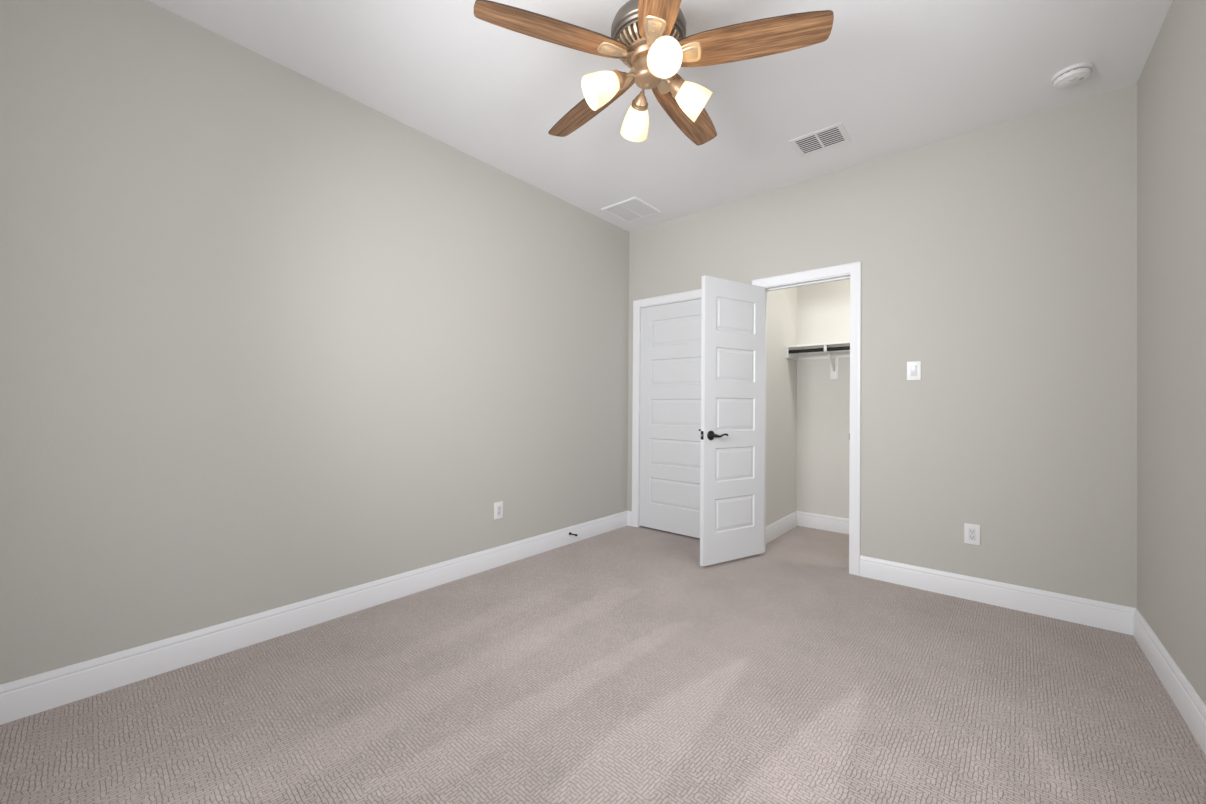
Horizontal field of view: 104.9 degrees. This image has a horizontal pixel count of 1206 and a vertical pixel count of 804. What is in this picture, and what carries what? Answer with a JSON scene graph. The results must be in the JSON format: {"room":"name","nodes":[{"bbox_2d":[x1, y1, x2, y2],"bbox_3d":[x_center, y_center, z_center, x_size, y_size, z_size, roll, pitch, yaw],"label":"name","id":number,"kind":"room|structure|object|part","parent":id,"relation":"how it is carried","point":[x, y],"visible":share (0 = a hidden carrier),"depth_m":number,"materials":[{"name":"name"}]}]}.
{"room":"empty bedroom","nodes":[
{"label":"empty bedroom","id":0,"kind":"room"},
{"bbox_2d":[0,0,628,684],"bbox_3d":[-1.073,-0.243,2.882,0.115,2.740,4.150,0,-1,40],"label":"wall","id":1,"kind":"structure","parent":0,"point":[270,339],"depth_m":2.12,"materials":[{"name":"grey paint"}]},
{"bbox_2d":[0,511,627,724],"bbox_3d":[-1.034,1.060,2.831,0.015,0.133,3.920,0,-1,40],"label":"baseboard","id":2,"kind":"structure","parent":1,"relation":"attached to","point":[21,698],"depth_m":2.11,"materials":[{"name":"white paint"}]},
{"bbox_2d":[494,501,502,519],"bbox_3d":[-0.720,0.750,3.205,0.009,0.118,0.074,0,-1,40],"label":"wall outlet","id":3,"kind":"object","parent":1,"relation":"attached to","point":[498,506],"visible":1,"depth_m":3.20,"materials":[{"name":"white plastic"}]},
{"bbox_2d":[497,505,500,515],"bbox_3d":[-0.718,0.750,3.203,0.003,0.067,0.033,0,-1,40],"label":"receptacle","id":4,"kind":"object","parent":3,"relation":"attached to","point":[498,506],"depth_m":3.20,"materials":[{"name":"grey plastic"}]},
{"bbox_2d":[0,525,1205,803],"bbox_3d":[0.489,1.184,2.197,3.388,0.100,5.155,0,-1,40],"label":"floor","id":5,"kind":"structure","parent":0,"point":[616,666],"depth_m":1.73,"materials":[{"name":"carpet"}]},
{"bbox_2d":[147,0,1172,231],"bbox_3d":[0.511,-1.665,2.217,3.388,0.120,5.155,0,-1,40],"label":"ceiling","id":6,"kind":"structure","parent":0,"point":[899,76],"depth_m":2.28,"materials":[{"name":"white paint"}]},
{"bbox_2d":[601,197,660,222],"bbox_3d":[0.237,-1.592,3.863,0.360,0.009,0.370,0,-1,40],"label":"ceiling vent","id":7,"kind":"object","parent":6,"relation":"in","point":[632,209],"visible":1,"depth_m":3.85,"materials":[{"name":"white paint"}]},
{"bbox_2d":[474,0,833,145],"bbox_3d":[0.183,-1.376,1.877,1.275,0.469,1.263,0,-1,40],"label":"ceiling fan","id":8,"kind":"object","parent":6,"relation":"hanging from","point":[649,37],"visible":1,"depth_m":1.75,"materials":[{"name":"brown wood"}]},
{"bbox_3d":[-0.182,-1.359,1.700,0.564,0.006,0.145,1,12,-21],"label":"blade","id":9,"kind":"part","parent":8,"relation":"part of","materials":[{"name":"brown wood"}]},
{"bbox_3d":[-0.064,-1.355,2.138,0.145,0.006,0.564,-15,9,-38],"label":"blade","id":10,"kind":"part","parent":8,"relation":"part of","materials":[{"name":"brown wood"}]},
{"bbox_3d":[-0.007,-1.213,1.804,0.152,0.141,0.121,1,0,-10],"label":"lamp shade","id":11,"kind":"part","parent":8,"relation":"part of","materials":[{"name":"white glass"}]},
{"bbox_2d":[613,70,627,90],"bbox_3d":[0.064,-1.258,1.817,0.071,0.067,0.071,1,0,-10],"label":"socket","id":12,"kind":"object","parent":8,"relation":"attached to","point":[619,78],"depth_m":1.79,"materials":[{"name":"brown metal"}]},
{"bbox_3d":[0.120,-1.281,1.827,0.063,0.027,0.013,1,0,-10],"label":"light arm","id":13,"kind":"part","parent":8,"relation":"part of","materials":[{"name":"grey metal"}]},
{"bbox_3d":[0.145,-1.211,2.021,0.121,0.141,0.152,1,0,-10],"label":"lamp shade","id":14,"kind":"part","parent":8,"relation":"part of","materials":[{"name":"white glass"}]},
{"bbox_2d":[632,92,647,110],"bbox_3d":[0.158,-1.256,1.950,0.071,0.067,0.071,1,0,-10],"label":"socket","id":15,"kind":"object","parent":8,"relation":"attached to","point":[640,103],"depth_m":1.94,"materials":[{"name":"brown metal"}]},
{"bbox_2d":[650,51,662,70],"bbox_3d":[0.198,-1.258,1.723,0.071,0.067,0.071,1,0,-10],"label":"socket","id":16,"kind":"object","parent":8,"relation":"attached to","point":[652,53],"depth_m":1.70,"materials":[{"name":"glass"}]},
{"bbox_3d":[0.198,-1.357,1.452,0.145,0.006,0.564,13,-1,-3],"label":"blade","id":17,"kind":"part","parent":8,"relation":"part of","materials":[{"name":"brown wood"}]},
{"bbox_3d":[0.207,-1.230,1.670,0.053,0.066,0.081,1,0,-10],"label":"bulb","id":18,"kind":"part","parent":8,"relation":"part of","materials":[{"name":"white glass"}]},
{"bbox_3d":[0.210,-1.213,1.652,0.121,0.141,0.152,1,0,-10],"label":"lamp shade","id":19,"kind":"part","parent":8,"relation":"part of","materials":[{"name":"white glass"}]},
{"bbox_2d":[667,79,684,97],"bbox_3d":[0.291,-1.256,1.857,0.071,0.067,0.071,1,0,-10],"label":"socket","id":20,"kind":"object","parent":8,"relation":"attached to","point":[676,86],"depth_m":1.83,"materials":[{"name":"brown metal"}]},
{"bbox_3d":[0.389,-1.351,2.161,0.145,0.006,0.564,-15,-8,32],"label":"blade","id":21,"kind":"part","parent":8,"relation":"part of","materials":[{"name":"brown wood"}]},
{"bbox_3d":[0.362,-1.210,1.869,0.152,0.141,0.121,1,0,-10],"label":"lamp shade","id":22,"kind":"part","parent":8,"relation":"part of","materials":[{"name":"white glass"}]},
{"bbox_3d":[0.551,-1.353,1.737,0.564,0.006,0.145,0,-13,15],"label":"blade","id":23,"kind":"part","parent":8,"relation":"part of","materials":[{"name":"brown wood"}]},
{"bbox_2d":[789,122,851,157],"bbox_3d":[1.327,-1.591,2.833,0.298,0.008,0.244,0,-1,40],"label":"ceiling vent","id":24,"kind":"object","parent":6,"relation":"in","point":[835,135],"visible":1,"depth_m":2.82,"materials":[{"name":"white plastic"}]},
{"bbox_2d":[1051,62,1092,88],"bbox_3d":[2.268,-1.569,2.244,0.144,0.046,0.144,1,0,-20],"label":"smoke detector","id":25,"kind":"object","parent":6,"relation":"attached to","point":[1073,75],"visible":1,"depth_m":2.22,"materials":[{"name":"white plastic"}]},
{"bbox_2d":[766,287,796,525],"bbox_3d":[1.522,-0.215,4.061,0.060,2.740,1.005,0,-1,40],"label":"wall","id":26,"kind":"structure","parent":0,"point":[781,402],"depth_m":4.05,"materials":[{"name":"white paint"}]},
{"bbox_2d":[766,511,796,543],"bbox_3d":[1.521,1.088,4.005,0.015,0.133,0.945,0,-1,40],"label":"baseboard","id":27,"kind":"structure","parent":26,"relation":"attached to","point":[776,529],"depth_m":4.03,"materials":[{"name":"white paint"}]},
{"bbox_2d":[786,348,797,359],"bbox_3d":[1.742,-0.439,4.260,0.018,0.089,0.301,0,-1,40],"label":"cleat","id":28,"kind":"object","parent":26,"relation":"attached to","point":[794,356],"visible":0.8,"depth_m":4.21,"materials":[{"name":"white paint"}]},
{"bbox_2d":[796,279,849,518],"bbox_3d":[2.445,-0.209,3.898,1.560,2.740,0.060,0,-1,40],"label":"wall","id":29,"kind":"structure","parent":0,"point":[823,309],"depth_m":4.23,"materials":[{"name":"white paint"}]},
{"bbox_2d":[797,511,848,533],"bbox_3d":[2.410,1.094,3.860,1.560,0.133,0.015,0,-1,40],"label":"baseboard","id":30,"kind":"structure","parent":29,"relation":"attached to","point":[804,519],"depth_m":4.20,"materials":[{"name":"white paint"}]},
{"bbox_2d":[798,350,849,359],"bbox_3d":[2.428,-0.437,3.864,1.542,0.089,0.018,0,-1,40],"label":"cleat","id":31,"kind":"object","parent":29,"relation":"attached to","point":[841,353],"visible":0.24,"depth_m":4.24,"materials":[{"name":"white paint"}]},
{"bbox_2d":[824,345,837,379],"bbox_3d":[1.984,-0.344,4.058,0.064,0.281,0.295,0,-1,40],"label":"shelf bracket","id":32,"kind":"object","parent":29,"relation":"attached to","point":[832,354],"visible":0.87,"depth_m":4.16,"materials":[{"name":"white paint"}]},
{"bbox_2d":[786,341,849,349],"bbox_3d":[2.329,-0.492,3.761,1.560,0.018,0.305,0,-1,40],"label":"closet shelf","id":33,"kind":"object","parent":32,"relation":"on","point":[843,343],"visible":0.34,"depth_m":4.03,"materials":[{"name":"white paint"}]},
{"bbox_3d":[2.073,-0.341,4.162,0.064,0.278,0.021,0,-1,40],"label":"wall plate","id":34,"kind":"part","parent":32,"relation":"part of","materials":[{"name":"white paint"}]},
{"bbox_2d":[627,83,1136,607],"bbox_3d":[1.479,-0.220,3.363,3.158,2.740,0.115,0,-1,40],"label":"wall","id":35,"kind":"structure","parent":0,"point":[1000,259],"depth_m":2.67,"materials":[{"name":"grey paint"}]},
{"bbox_2d":[632,289,701,526],"bbox_3d":[0.675,0.105,4.029,0.954,2.086,0.132,0,-1,40],"label":"door frame","id":36,"kind":"structure","parent":35,"relation":"attached to","point":[694,294],"depth_m":4.26,"materials":[{"name":"white paint"}]},
{"bbox_2d":[638,299,701,537],"bbox_3d":[0.635,0.135,3.987,0.816,1.993,0.094,0,-1,40],"label":"door","id":37,"kind":"structure","parent":35,"relation":"in","point":[670,334],"depth_m":4.04,"materials":[{"name":"white paint"}]},
{"bbox_2d":[700,275,764,565],"bbox_3d":[0.941,0.130,3.331,0.624,1.987,0.153,1,0,-31],"label":"door","id":38,"kind":"structure","parent":35,"relation":"in","point":[732,312],"depth_m":3.30,"materials":[{"name":"white paint"}]},
{"bbox_3d":[0.793,0.231,3.189,0.152,0.067,0.059,1,0,-31],"label":"handle","id":39,"kind":"part","parent":38,"relation":"part of","materials":[{"name":"black metal"}]},
{"bbox_2d":[752,261,861,575],"bbox_3d":[1.466,0.107,3.370,0.750,2.086,0.149,0,-1,40],"label":"door frame","id":40,"kind":"structure","parent":35,"relation":"attached to","point":[852,271],"depth_m":3.11,"materials":[{"name":"white paint"}]},
{"bbox_2d":[628,511,1135,634],"bbox_3d":[1.427,1.083,3.304,3.158,0.133,0.015,0,-1,40],"label":"baseboard","id":41,"kind":"structure","parent":35,"relation":"attached to","point":[1098,614],"depth_m":2.60,"materials":[{"name":"white paint"}]},
{"bbox_2d":[907,361,920,379],"bbox_3d":[1.938,-0.195,2.892,0.074,0.118,0.011,0,-1,40],"label":"light switch","id":42,"kind":"object","parent":35,"relation":"attached to","point":[913,367],"visible":1,"depth_m":2.89,"materials":[{"name":"white plastic"}]},
{"bbox_2d":[964,523,979,544],"bbox_3d":[2.150,0.770,2.701,0.074,0.118,0.009,0,-1,40],"label":"wall outlet","id":43,"kind":"object","parent":35,"relation":"attached to","point":[971,531],"visible":1,"depth_m":2.70,"materials":[{"name":"white plastic"}]},
{"bbox_2d":[969,528,975,540],"bbox_3d":[2.148,0.770,2.699,0.033,0.067,0.003,0,-1,40],"label":"receptacle","id":44,"kind":"object","parent":43,"relation":"attached to","point":[972,531],"depth_m":2.70,"materials":[{"name":"grey plastic"}]},
{"bbox_2d":[1137,0,1205,704],"bbox_3d":[1.424,-0.238,0.766,0.115,2.740,4.150,0,-1,40],"label":"wall","id":45,"kind":"structure","parent":0,"point":[1171,84],"depth_m":1.83,"materials":[{"name":"grey paint"}]},
{"bbox_2d":[1133,608,1205,754],"bbox_3d":[1.364,1.065,0.799,0.015,0.133,3.920,0,-1,40],"label":"baseboard","id":46,"kind":"structure","parent":45,"relation":"attached to","point":[1186,699],"depth_m":1.78,"materials":[{"name":"white paint"}]},
{"bbox_3d":[2.758,-0.212,3.014,0.060,2.740,1.005,0,-1,40],"label":"wall","id":47,"kind":"structure","parent":0,"visible":0},
{"bbox_2d":[789,346,849,353],"bbox_3d":[2.259,-0.448,3.663,1.542,0.031,0.031,0,-1,40],"label":"closet rod","id":48,"kind":"object","parent":47,"relation":"attached to","point":[843,347],"visible":0.34,"depth_m":3.99,"materials":[{"name":"brown metal"}]}
]}

